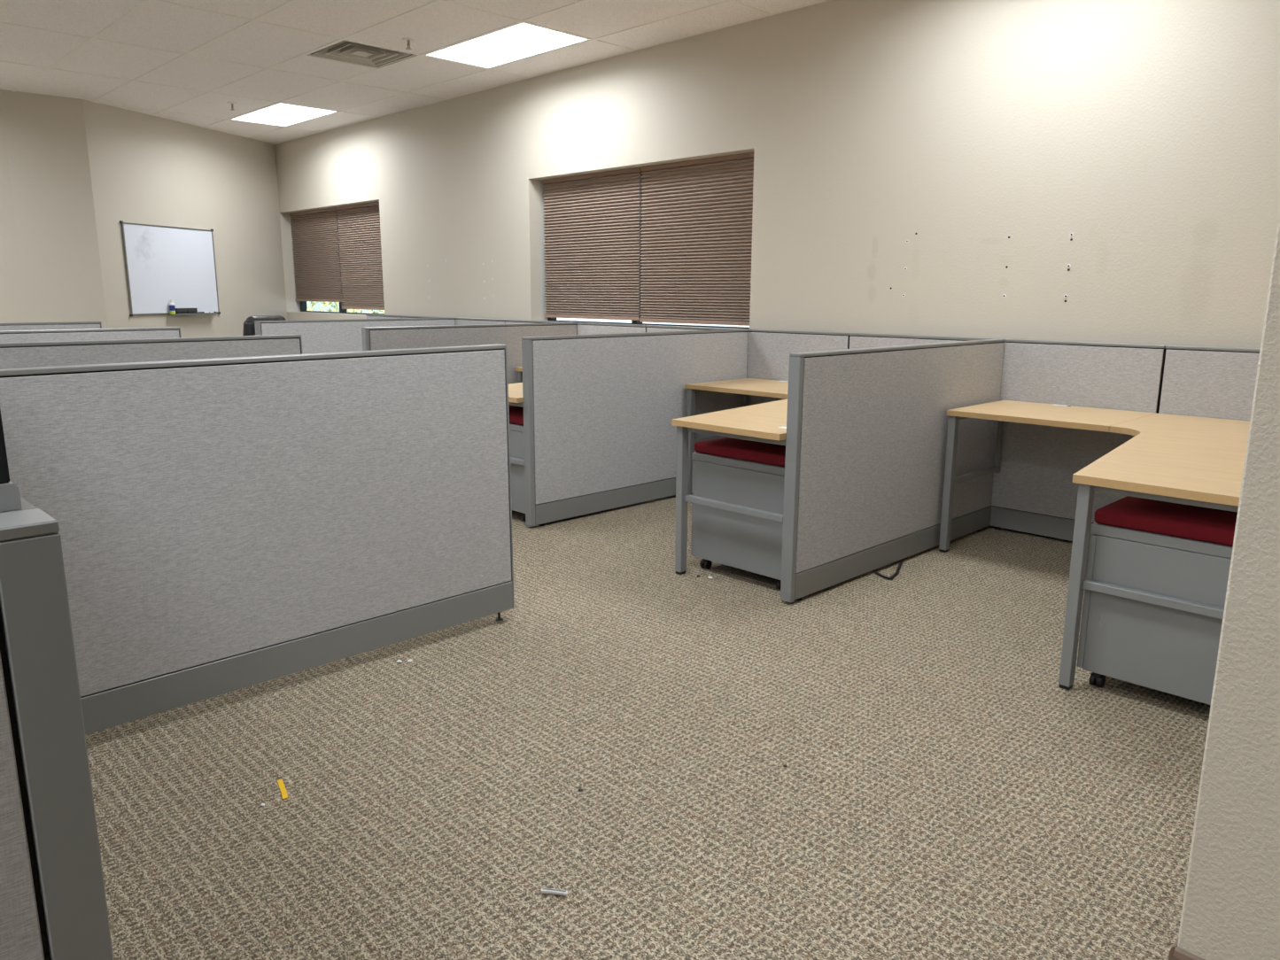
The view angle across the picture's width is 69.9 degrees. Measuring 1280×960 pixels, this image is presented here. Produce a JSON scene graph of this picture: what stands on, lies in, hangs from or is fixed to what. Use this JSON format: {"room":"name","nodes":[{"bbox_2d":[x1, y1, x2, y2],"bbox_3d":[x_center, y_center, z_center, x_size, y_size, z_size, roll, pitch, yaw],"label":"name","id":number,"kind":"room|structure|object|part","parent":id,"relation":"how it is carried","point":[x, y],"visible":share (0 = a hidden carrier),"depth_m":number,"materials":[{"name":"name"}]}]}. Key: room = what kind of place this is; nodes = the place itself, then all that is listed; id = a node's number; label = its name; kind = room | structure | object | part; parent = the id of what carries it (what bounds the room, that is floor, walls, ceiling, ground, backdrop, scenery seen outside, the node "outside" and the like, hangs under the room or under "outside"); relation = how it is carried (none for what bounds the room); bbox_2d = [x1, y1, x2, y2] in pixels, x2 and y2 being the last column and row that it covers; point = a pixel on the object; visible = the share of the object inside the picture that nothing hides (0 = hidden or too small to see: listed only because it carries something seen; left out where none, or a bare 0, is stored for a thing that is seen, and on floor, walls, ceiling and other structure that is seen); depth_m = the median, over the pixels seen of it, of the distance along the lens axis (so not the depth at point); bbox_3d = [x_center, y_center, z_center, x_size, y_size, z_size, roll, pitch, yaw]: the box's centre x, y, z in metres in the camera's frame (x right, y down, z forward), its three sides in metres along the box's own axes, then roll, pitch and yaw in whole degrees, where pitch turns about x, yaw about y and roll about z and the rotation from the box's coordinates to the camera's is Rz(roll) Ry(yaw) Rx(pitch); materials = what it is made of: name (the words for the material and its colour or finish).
{"room":"cubicle office","nodes":[
{"label":"cubicle office","id":0,"kind":"room"},
{"bbox_2d":[0,89,108,328],"bbox_3d":[-7.392,-1.593,6.537,6.275,2.969,0.243,-11,16,-43],"label":"wall","id":1,"kind":"structure","parent":0,"point":[50,266],"depth_m":8.27,"materials":[{"name":"paint"}]},
{"bbox_2d":[82,99,287,337],"bbox_3d":[-4.751,-2.266,9.894,0.188,2.969,2.716,4,12,17],"label":"wall","id":2,"kind":"structure","parent":0,"point":[145,168],"depth_m":9.65,"materials":[{"name":"paint"}]},
{"bbox_2d":[119,220,220,316],"bbox_3d":[-4.779,-2.158,9.434,0.085,0.906,1.230,4,12,16],"label":"whiteboard","id":3,"kind":"object","parent":2,"relation":"attached to","point":[163,264],"visible":1,"depth_m":9.38,"materials":[{"name":"ceramic"}]},
{"bbox_3d":[-4.978,-2.047,8.883,0.019,0.853,0.014,4,12,16],"label":"frame rail","id":4,"kind":"part","parent":3,"relation":"part of","materials":[{"name":"silver metal"}]},
{"bbox_3d":[-4.808,-2.586,9.356,0.019,0.014,1.206,4,12,16],"label":"frame rail","id":5,"kind":"part","parent":3,"relation":"part of","materials":[{"name":"silver metal"}]},
{"bbox_2d":[169,299,175,314],"bbox_3d":[-4.805,-1.778,9.402,0.053,0.148,0.053,4,12,16],"label":"spray bottle","id":6,"kind":"object","parent":3,"relation":"on","point":[172,307],"visible":1,"depth_m":9.38,"materials":[{"name":"white plastic"}]},
{"bbox_3d":[-4.812,-1.735,9.530,0.019,0.014,1.206,4,12,16],"label":"frame rail","id":7,"kind":"part","parent":3,"relation":"part of","materials":[{"name":"silver metal"}]},
{"bbox_2d":[168,313,210,315],"bbox_3d":[-4.725,-1.754,9.675,0.064,0.006,0.620,4,12,16],"label":"marker tray","id":8,"kind":"object","parent":3,"relation":"on","point":[168,314],"depth_m":9.53,"materials":[{"name":"silver metal"}]},
{"bbox_2d":[175,308,186,313],"bbox_3d":[-4.774,-1.756,9.514,0.044,0.060,0.140,4,12,16],"label":"eraser","id":9,"kind":"object","parent":8,"relation":"on","point":[177,310],"visible":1,"depth_m":9.49,"materials":[{"name":"grey plastic"}]},
{"bbox_2d":[186,308,197,313],"bbox_3d":[-4.733,-1.783,9.651,0.044,0.060,0.140,4,12,16],"label":"eraser","id":10,"kind":"object","parent":3,"relation":"on","point":[189,310],"visible":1,"depth_m":9.64,"materials":[{"name":"black plastic"}]},
{"bbox_3d":[-4.733,-1.792,9.649,0.044,0.042,0.140,4,12,16],"label":"handle","id":11,"kind":"part","parent":10,"relation":"part of","materials":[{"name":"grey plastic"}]},
{"bbox_3d":[-4.642,-2.274,10.004,0.019,0.853,0.014,4,12,16],"label":"frame rail","id":12,"kind":"part","parent":3,"relation":"part of","materials":[{"name":"silver metal"}]},
{"bbox_2d":[0,0,822,143],"bbox_3d":[-2.167,-2.324,2.819,8.806,0.001,17.069,-11,16,-43],"label":"ceiling","id":13,"kind":"structure","parent":0,"point":[157,25],"depth_m":6.45,"materials":[{"name":"tile"}]},
{"bbox_2d":[226,101,237,110],"bbox_3d":[-3.762,-3.447,8.449,0.084,0.066,0.084,-11,16,-43],"label":"sprinkler","id":14,"kind":"object","parent":13,"relation":"attached to","point":[229,103],"visible":1,"depth_m":8.44,"materials":[{"name":"white metal"}]},
{"bbox_2d":[231,102,337,126],"bbox_3d":[-3.530,-3.624,9.041,0.584,0.046,1.193,-11,16,-43],"label":"ceiling light","id":15,"kind":"object","parent":13,"relation":"attached to","point":[278,114],"visible":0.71,"depth_m":9.04,"materials":[{"name":"white plastic"}]},
{"bbox_2d":[307,39,416,68],"bbox_3d":[-2.040,-3.175,6.701,0.586,0.114,0.586,-11,16,-43],"label":"ceiling vent","id":16,"kind":"object","parent":13,"relation":"in","point":[344,50],"visible":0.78,"depth_m":6.76,"materials":[{"name":"silver metal"}]},
{"bbox_3d":[-2.040,-3.124,6.712,0.124,0.003,0.124,-11,16,-43],"label":"plate","id":17,"kind":"part","parent":16,"relation":"part of","materials":[{"name":"silver metal"}]},
{"bbox_2d":[0,0,771,144],"bbox_3d":[-2.213,-2.304,2.706,8.580,0.014,14.752,-11,16,-43],"label":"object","id":18,"kind":"structure","parent":13,"relation":"attached to","point":[3,3],"depth_m":6.56,"materials":[{"name":"white metal"}]},
{"bbox_2d":[402,37,414,50],"bbox_3d":[-1.591,-2.997,6.295,0.084,0.066,0.084,-11,16,-43],"label":"sprinkler","id":19,"kind":"object","parent":13,"relation":"attached to","point":[408,40],"visible":1,"depth_m":6.29,"materials":[{"name":"white metal"}]},
{"bbox_2d":[424,22,588,69],"bbox_3d":[-0.964,-3.091,6.490,0.584,0.046,1.193,-11,16,-43],"label":"ceiling light","id":20,"kind":"object","parent":13,"relation":"attached to","point":[521,41],"visible":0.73,"depth_m":6.45,"materials":[{"name":"white plastic"}]},
{"bbox_2d":[85,495,1210,959],"bbox_3d":[-2.271,0.626,3.510,9.000,0.120,15.300,-11,16,-43],"label":"floor","id":21,"kind":"structure","parent":0,"point":[940,795],"depth_m":2.42,"materials":[{"name":"carpet"}]},
{"bbox_2d":[0,496,36,513],"bbox_3d":[-1.302,0.409,1.695,0.055,1.039,1.828,-11,16,-43],"label":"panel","id":22,"kind":"object","parent":21,"relation":"on","point":[25,505],"visible":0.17,"depth_m":0.97,"materials":[{"name":"grey"}]},
{"bbox_2d":[0,409,22,511],"bbox_3d":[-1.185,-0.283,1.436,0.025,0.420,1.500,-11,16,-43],"label":"monitor","id":23,"kind":"object","parent":22,"relation":"on","point":[10,497],"visible":1,"depth_m":0.95,"materials":[{"name":"grey plastic"}]},
{"bbox_3d":[-1.186,-0.297,1.434,0.013,0.392,1.497,-11,16,-43],"label":"screen panel","id":24,"kind":"part","parent":23,"relation":"part of","materials":[{"name":"black plastic"}]},
{"bbox_2d":[0,321,101,333],"bbox_3d":[-4.802,-0.587,6.505,1.834,1.033,0.055,-11,16,-43],"label":"divider","id":25,"kind":"object","parent":21,"relation":"on","point":[62,325],"visible":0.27,"depth_m":6.78,"materials":[{"name":"grey"}]},
{"bbox_2d":[0,508,113,959],"bbox_3d":[-1.275,0.671,0.410,1.860,1.040,0.075,-11,16,-43],"label":"cubicle corner","id":26,"kind":"object","parent":21,"relation":"on","point":[53,905],"visible":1,"depth_m":0.94,"materials":[{"name":"grey paint"}]},
{"bbox_2d":[0,326,181,342],"bbox_3d":[-3.589,-0.338,5.298,1.834,1.040,0.055,-11,16,-43],"label":"divider","id":27,"kind":"object","parent":21,"relation":"on","point":[165,332],"visible":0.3,"depth_m":5.46,"materials":[{"name":"grey"}]},
{"bbox_2d":[0,334,302,369],"bbox_3d":[-2.375,-0.092,4.090,1.834,1.052,0.055,-11,16,-43],"label":"divider","id":28,"kind":"object","parent":21,"relation":"on","point":[55,353],"visible":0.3,"depth_m":4.09,"materials":[{"name":"grey fabric"}]},
{"bbox_2d":[0,344,514,735],"bbox_3d":[-1.164,0.149,2.878,1.834,1.065,0.055,-11,16,-43],"label":"divider","id":29,"kind":"object","parent":21,"relation":"on","point":[226,524],"visible":1,"depth_m":2.82,"materials":[{"name":"grey fabric"}]},
{"bbox_2d":[242,315,286,335],"bbox_3d":[-3.646,-0.982,8.419,0.715,1.053,0.641,4,12,17],"label":"office chair","id":30,"kind":"object","parent":21,"relation":"on","point":[249,329],"visible":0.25,"depth_m":8.05,"materials":[{"name":"black plastic"}]},
{"bbox_3d":[-3.409,-1.191,8.307,0.162,0.536,0.500,4,12,17],"label":"backrest","id":31,"kind":"part","parent":30,"relation":"part of","materials":[{"name":"black plastic"}]},
{"bbox_2d":[276,779,287,799],"bbox_3d":[-0.925,0.800,2.370,0.014,0.003,0.101,-6,13,-29],"label":"paper strip","id":32,"kind":"object","parent":21,"relation":"on","point":[284,795],"visible":1,"depth_m":2.37,"materials":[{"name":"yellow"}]},
{"bbox_2d":[254,317,455,354],"bbox_3d":[-2.383,-0.873,7.954,1.831,1.035,0.055,-11,16,-43],"label":"divider","id":33,"kind":"object","parent":21,"relation":"on","point":[319,336],"visible":0.23,"depth_m":7.65,"materials":[{"name":"grey fabric"}]},
{"bbox_3d":[-3.026,-0.748,7.334,0.027,1.008,0.055,-11,16,-43],"label":"post","id":34,"kind":"part","parent":33,"relation":"part of","materials":[{"name":"grey metal"}]},
{"bbox_2d":[365,314,402,318],"bbox_3d":[-2.618,-1.191,9.507,0.055,1.035,0.714,-11,16,-43],"label":"panel","id":35,"kind":"object","parent":21,"relation":"on","point":[368,316],"visible":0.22,"depth_m":9.39,"materials":[{"name":"grey"}]},
{"bbox_2d":[401,315,453,320],"bbox_3d":[-2.048,-1.072,8.940,0.055,1.035,0.905,-11,16,-43],"label":"panel","id":36,"kind":"object","parent":21,"relation":"on","point":[402,316],"visible":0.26,"depth_m":8.89,"materials":[{"name":"grey"}]},
{"bbox_2d":[361,322,577,384],"bbox_3d":[-1.169,-0.621,6.748,1.831,1.035,0.055,-11,16,-43],"label":"divider","id":37,"kind":"object","parent":21,"relation":"on","point":[374,338],"visible":0.2,"depth_m":6.56,"materials":[{"name":"grey fabric"}]},
{"bbox_3d":[-1.812,-0.496,6.127,0.027,1.008,0.055,-11,16,-43],"label":"post","id":38,"kind":"part","parent":37,"relation":"part of","materials":[{"name":"grey metal"}]},
{"bbox_2d":[452,317,505,327],"bbox_3d":[-1.441,-0.946,8.336,0.055,1.035,0.819,-11,16,-43],"label":"panel","id":39,"kind":"object","parent":21,"relation":"on","point":[458,321],"visible":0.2,"depth_m":8.25,"materials":[{"name":"grey"}]},
{"bbox_2d":[508,366,524,465],"bbox_3d":[-0.571,-0.334,6.153,1.866,0.718,1.650,-11,16,-43],"label":"desk","id":40,"kind":"object","parent":21,"relation":"on","point":[515,390],"visible":0.12,"depth_m":5.05,"materials":[{"name":"beige wood"}]},
{"bbox_3d":[-0.807,-0.444,5.102,0.028,0.024,0.543,-11,16,-43],"label":"rail","id":41,"kind":"part","parent":40,"relation":"part of","materials":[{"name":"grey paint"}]},
{"bbox_3d":[-0.897,-0.488,6.946,0.042,0.677,0.036,-11,16,-43],"label":"leg","id":42,"kind":"part","parent":40,"relation":"part of","materials":[{"name":"grey paint"}]},
{"bbox_2d":[508,404,525,521],"bbox_3d":[-0.692,-0.118,5.357,0.385,0.613,0.563,-11,16,-43],"label":"pedestal","id":43,"kind":"object","parent":21,"relation":"on","point":[515,413],"visible":0.27,"depth_m":5.07,"materials":[{"name":"grey paint"}]},
{"bbox_2d":[508,404,523,426],"bbox_3d":[-0.688,-0.388,5.299,0.379,0.061,0.549,-11,16,-43],"label":"seat cushion","id":44,"kind":"object","parent":43,"relation":"on","point":[515,413],"depth_m":5.06,"materials":[{"name":"red fabric"}]},
{"bbox_3d":[-0.688,-0.341,5.308,0.385,0.033,0.555,-11,16,-43],"label":"lid","id":45,"kind":"part","parent":43,"relation":"part of","materials":[{"name":"grey paint"}]},
{"bbox_2d":[504,319,573,325],"bbox_3d":[-0.834,-0.820,7.733,0.055,1.035,0.905,-11,16,-43],"label":"panel","id":46,"kind":"object","parent":21,"relation":"on","point":[508,321],"visible":0.16,"depth_m":7.71,"materials":[{"name":"grey"}]},
{"bbox_2d":[541,887,567,895],"bbox_3d":[-0.184,0.882,1.963,0.056,0.009,0.010,2,12,9],"label":"clip","id":47,"kind":"object","parent":21,"relation":"on","point":[544,889],"visible":1,"depth_m":1.96,"materials":[{"name":"white metal"}]},
{"bbox_2d":[576,322,647,334],"bbox_3d":[-0.227,-0.694,7.130,0.055,1.035,0.819,-11,16,-43],"label":"panel","id":48,"kind":"object","parent":21,"relation":"on","point":[582,328],"visible":0.2,"depth_m":7.02,"materials":[{"name":"grey"}]},
{"bbox_2d":[521,328,748,527],"bbox_3d":[0.045,-0.368,5.541,1.831,1.035,0.055,-11,16,-43],"label":"divider","id":49,"kind":"object","parent":21,"relation":"on","point":[600,409],"visible":0.72,"depth_m":5.30,"materials":[{"name":"grey fabric"}]},
{"bbox_3d":[-0.598,-0.244,4.920,0.027,1.008,0.055,-11,16,-43],"label":"post","id":50,"kind":"part","parent":49,"relation":"part of","materials":[{"name":"grey metal"}]},
{"bbox_2d":[646,325,738,332],"bbox_3d":[0.380,-0.568,6.526,0.055,1.035,0.905,-11,16,-43],"label":"panel","id":51,"kind":"object","parent":21,"relation":"on","point":[650,328],"visible":0.17,"depth_m":6.51,"materials":[{"name":"grey"}]},
{"bbox_2d":[671,378,788,574],"bbox_3d":[0.643,-0.082,4.946,1.866,0.718,1.650,-11,16,-43],"label":"desk","id":52,"kind":"object","parent":21,"relation":"on","point":[764,422],"visible":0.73,"depth_m":4.14,"materials":[{"name":"beige wood"}]},
{"bbox_3d":[0.189,0.087,4.151,0.042,0.677,0.036,-11,16,-43],"label":"leg","id":53,"kind":"part","parent":52,"relation":"part of","materials":[{"name":"grey paint"}]},
{"bbox_3d":[0.317,-0.236,5.740,0.042,0.677,0.036,-11,16,-43],"label":"leg","id":54,"kind":"part","parent":52,"relation":"part of","materials":[{"name":"grey paint"}]},
{"bbox_3d":[0.407,-0.192,3.895,0.028,0.024,0.543,-11,16,-43],"label":"rail","id":55,"kind":"part","parent":52,"relation":"part of","materials":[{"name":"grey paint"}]},
{"bbox_2d":[690,436,785,589],"bbox_3d":[0.566,0.128,4.183,0.385,0.613,0.563,-11,16,-43],"label":"pedestal","id":56,"kind":"object","parent":21,"relation":"on","point":[740,472],"visible":0.59,"depth_m":4.04,"materials":[{"name":"grey paint"}]},
{"bbox_3d":[0.381,0.183,4.386,0.377,0.290,0.020,-11,16,-43],"label":"drawer","id":57,"kind":"part","parent":56,"relation":"part of","materials":[{"name":"grey paint"}]},
{"bbox_3d":[0.382,-0.039,4.340,0.377,0.154,0.020,-11,16,-43],"label":"drawer","id":58,"kind":"part","parent":56,"relation":"part of","materials":[{"name":"grey paint"}]},
{"bbox_3d":[0.570,-0.095,4.135,0.385,0.033,0.555,-11,16,-43],"label":"lid","id":59,"kind":"part","parent":56,"relation":"part of","materials":[{"name":"grey paint"}]},
{"bbox_2d":[694,436,785,466],"bbox_3d":[0.570,-0.142,4.125,0.379,0.061,0.549,-11,16,-43],"label":"seat cushion","id":60,"kind":"object","parent":56,"relation":"on","point":[725,450],"depth_m":4.03,"materials":[{"name":"red fabric"}]},
{"bbox_2d":[745,328,850,405],"bbox_3d":[0.986,-0.442,5.923,0.055,1.035,0.819,-11,16,-43],"label":"panel","id":61,"kind":"object","parent":21,"relation":"on","point":[769,351],"visible":0.21,"depth_m":5.91,"materials":[{"name":"grey fabric"}]},
{"bbox_2d":[873,561,902,579],"bbox_3d":[1.188,0.420,4.258,0.270,0.008,0.116,-11,16,-43],"label":"strap","id":62,"kind":"object","parent":21,"relation":"on","point":[900,562],"visible":1,"depth_m":4.21,"materials":[{"name":"black plastic"}]},
{"bbox_2d":[780,339,1005,602],"bbox_3d":[1.258,-0.116,4.334,1.831,1.035,0.055,-11,16,-43],"label":"divider","id":63,"kind":"object","parent":21,"relation":"on","point":[867,428],"visible":1,"depth_m":4.11,"materials":[{"name":"grey fabric"}]},
{"bbox_3d":[0.616,0.008,3.714,0.027,1.008,0.055,-11,16,-43],"label":"post","id":64,"kind":"part","parent":63,"relation":"part of","materials":[{"name":"grey metal"}]},
{"bbox_2d":[849,333,996,349],"bbox_3d":[1.593,-0.316,5.319,0.055,1.035,0.905,-11,16,-43],"label":"panel","id":65,"kind":"object","parent":21,"relation":"on","point":[857,340],"visible":0.16,"depth_m":5.31,"materials":[{"name":"grey fabric"}]},
{"bbox_2d":[989,338,1167,543],"bbox_3d":[2.200,-0.190,4.716,0.055,1.035,0.819,-11,16,-43],"label":"panel","id":66,"kind":"object","parent":21,"relation":"on","point":[1034,491],"visible":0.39,"depth_m":4.72,"materials":[{"name":"grey fabric"}]},
{"bbox_2d":[938,400,1249,690],"bbox_3d":[1.856,0.170,3.739,1.866,0.718,1.650,-11,16,-43],"label":"desk","id":67,"kind":"object","parent":21,"relation":"on","point":[1185,460],"visible":0.98,"depth_m":3.09,"materials":[{"name":"brown wood"}]},
{"bbox_3d":[1.530,0.016,4.533,0.042,0.677,0.036,-11,16,-43],"label":"leg","id":68,"kind":"part","parent":67,"relation":"part of","materials":[{"name":"grey paint"}]},
{"bbox_3d":[1.403,0.340,2.944,0.042,0.677,0.036,-11,16,-43],"label":"leg","id":69,"kind":"part","parent":67,"relation":"part of","materials":[{"name":"grey paint"}]},
{"bbox_3d":[1.621,0.060,2.688,0.028,0.024,0.543,-11,16,-43],"label":"rail","id":70,"kind":"part","parent":67,"relation":"part of","materials":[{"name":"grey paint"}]},
{"bbox_2d":[1076,496,1237,705],"bbox_3d":[1.767,0.393,2.912,0.385,0.613,0.563,-11,16,-43],"label":"pedestal","id":71,"kind":"object","parent":21,"relation":"on","point":[1175,550],"visible":0.69,"depth_m":2.82,"materials":[{"name":"grey paint"}]},
{"bbox_3d":[1.582,0.448,3.115,0.377,0.290,0.020,-11,16,-43],"label":"drawer","id":72,"kind":"part","parent":71,"relation":"part of","materials":[{"name":"grey paint"}]},
{"bbox_3d":[1.583,0.227,3.069,0.377,0.154,0.020,-11,16,-43],"label":"drawer","id":73,"kind":"part","parent":71,"relation":"part of","materials":[{"name":"grey paint"}]},
{"bbox_3d":[1.771,0.170,2.863,0.385,0.033,0.555,-11,16,-43],"label":"lid","id":74,"kind":"part","parent":71,"relation":"part of","materials":[{"name":"grey paint"}]},
{"bbox_2d":[1093,496,1237,546],"bbox_3d":[1.771,0.123,2.854,0.379,0.061,0.549,-11,16,-43],"label":"seat cushion","id":75,"kind":"object","parent":71,"relation":"on","point":[1188,525],"depth_m":2.80,"materials":[{"name":"red fabric"}]},
{"bbox_2d":[1158,345,1260,421],"bbox_3d":[2.837,-0.058,4.083,0.055,1.035,0.991,-11,16,-43],"label":"panel","id":76,"kind":"object","parent":21,"relation":"on","point":[1210,382],"visible":0.18,"depth_m":4.20,"materials":[{"name":"grey fabric"}]},
{"bbox_2d":[274,0,1279,349],"bbox_3d":[-0.600,-1.777,7.593,0.260,2.969,11.247,-11,16,-43],"label":"wall","id":77,"kind":"structure","parent":0,"point":[1145,132],"depth_m":5.16,"materials":[{"name":"paint"}]},
{"bbox_2d":[300,210,384,314],"bbox_3d":[-3.346,-2.486,10.404,0.062,1.168,2.363,-11,16,-43],"label":"window","id":78,"kind":"structure","parent":77,"relation":"in","point":[303,304],"depth_m":10.58,"materials":[{"name":"brown metal"}]},
{"bbox_2d":[289,207,342,302],"bbox_3d":[-3.803,-2.623,10.745,0.037,1.038,1.184,-11,16,-43],"label":"pleated shade","id":79,"kind":"object","parent":78,"relation":"attached to","point":[316,259],"visible":1,"depth_m":10.71,"materials":[{"name":"brown fabric"}]},
{"bbox_3d":[-3.800,-3.117,10.644,0.036,0.030,1.180,-11,16,-43],"label":"head rail","id":80,"kind":"part","parent":79,"relation":"part of","materials":[{"name":"brown"}]},
{"bbox_3d":[-3.807,-2.128,10.843,0.028,0.028,1.184,-11,16,-43],"label":"rail","id":81,"kind":"part","parent":79,"relation":"part of","materials":[{"name":"brown"}]},
{"bbox_2d":[335,201,384,310],"bbox_3d":[-2.976,-2.415,9.930,0.037,1.113,1.156,-11,16,-43],"label":"pleated shade","id":82,"kind":"object","parent":78,"relation":"attached to","point":[359,225],"visible":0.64,"depth_m":9.99,"materials":[{"name":"brown fabric"}]},
{"bbox_3d":[-2.973,-2.946,9.822,0.036,0.030,1.152,-11,16,-43],"label":"head rail","id":83,"kind":"part","parent":82,"relation":"part of","materials":[{"name":"brown"}]},
{"bbox_3d":[-2.981,-1.883,10.036,0.028,0.028,1.156,-11,16,-43],"label":"rail","id":84,"kind":"part","parent":82,"relation":"part of","materials":[{"name":"brown"}]},
{"bbox_2d":[273,0,830,144],"bbox_3d":[-0.534,-3.177,7.042,0.022,0.002,10.780,-11,16,-43],"label":"trim","id":85,"kind":"structure","parent":77,"relation":"attached to","point":[823,0],"depth_m":6.84,"materials":[{"name":"white"}]},
{"bbox_2d":[547,171,749,328],"bbox_3d":[0.051,-1.781,7.026,0.062,1.168,2.373,-11,16,-43],"label":"window","id":86,"kind":"structure","parent":77,"relation":"in","point":[548,318],"depth_m":7.10,"materials":[{"name":"brown metal"}]},
{"bbox_2d":[543,167,642,320],"bbox_3d":[-0.399,-1.871,7.369,0.037,1.130,1.154,-11,16,-43],"label":"pleated shade","id":87,"kind":"object","parent":86,"relation":"attached to","point":[592,225],"visible":1,"depth_m":7.33,"materials":[{"name":"brown fabric"}]},
{"bbox_3d":[-0.396,-2.410,7.259,0.036,0.030,1.150,-11,16,-43],"label":"head rail","id":88,"kind":"part","parent":87,"relation":"part of","materials":[{"name":"brown"}]},
{"bbox_3d":[-0.404,-1.331,7.477,0.028,0.028,1.154,-11,16,-43],"label":"rail","id":89,"kind":"part","parent":87,"relation":"part of","materials":[{"name":"brown"}]},
{"bbox_2d":[639,152,753,325],"bbox_3d":[0.423,-1.696,6.553,0.037,1.140,1.168,-11,16,-43],"label":"pleated shade","id":90,"kind":"object","parent":86,"relation":"attached to","point":[696,222],"visible":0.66,"depth_m":6.55,"materials":[{"name":"brown fabric"}]},
{"bbox_3d":[0.417,-1.151,6.662,0.028,0.028,1.168,-11,16,-43],"label":"rail","id":91,"kind":"part","parent":90,"relation":"part of","materials":[{"name":"brown"}]},
{"bbox_3d":[0.425,-2.240,6.442,0.036,0.030,1.164,-11,16,-43],"label":"head rail","id":92,"kind":"part","parent":90,"relation":"part of","materials":[{"name":"brown"}]},
{"bbox_2d":[1177,209,1279,959],"bbox_3d":[3.635,-0.444,1.165,3.437,2.969,4.055,-11,16,-43],"label":"wall","id":93,"kind":"structure","parent":0,"point":[1230,911],"depth_m":1.55,"materials":[{"name":"beige paint"}]},
{"bbox_2d":[1168,938,1178,959],"bbox_3d":[2.108,0.683,2.780,3.177,0.100,0.009,-11,16,-43],"label":"baseboard","id":94,"kind":"structure","parent":93,"relation":"attached to","point":[1172,950],"depth_m":1.68,"materials":[{"name":"brown plastic"}]},
{"bbox_2d":[1172,946,1205,959],"bbox_3d":[2.364,1.191,0.301,0.009,0.100,3.956,-11,16,-43],"label":"baseboard","id":95,"kind":"structure","parent":93,"relation":"attached to","point":[1179,954],"depth_m":1.66,"materials":[{"name":"brown plastic"}]},
{"label":"outside","id":96,"kind":"structure","parent":0,"visible":0},
{"bbox_2d":[379,312,749,327],"bbox_3d":[14.462,-5.537,34.891,59.680,0.150,90.000,-11,16,-43],"label":"ground","id":97,"kind":"structure","parent":96,"point":[559,319],"depth_m":46.86,"materials":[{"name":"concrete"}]},
{"bbox_2d":[307,301,362,312],"bbox_3d":[-7.678,-4.209,20.922,2.539,2.636,2.618,-11,16,-43],"label":"shrub","id":98,"kind":"object","parent":97,"relation":"on","point":[326,304],"visible":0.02,"depth_m":20.82,"materials":[{"name":"green plant"}]},
{"bbox_2d":[337,303,384,313],"bbox_3d":[-5.003,-3.731,19.138,2.599,2.437,2.582,-11,16,-43],"label":"shrub","id":99,"kind":"object","parent":97,"relation":"on","point":[350,310],"visible":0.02,"depth_m":18.78,"materials":[{"name":"green plant"}]}
]}

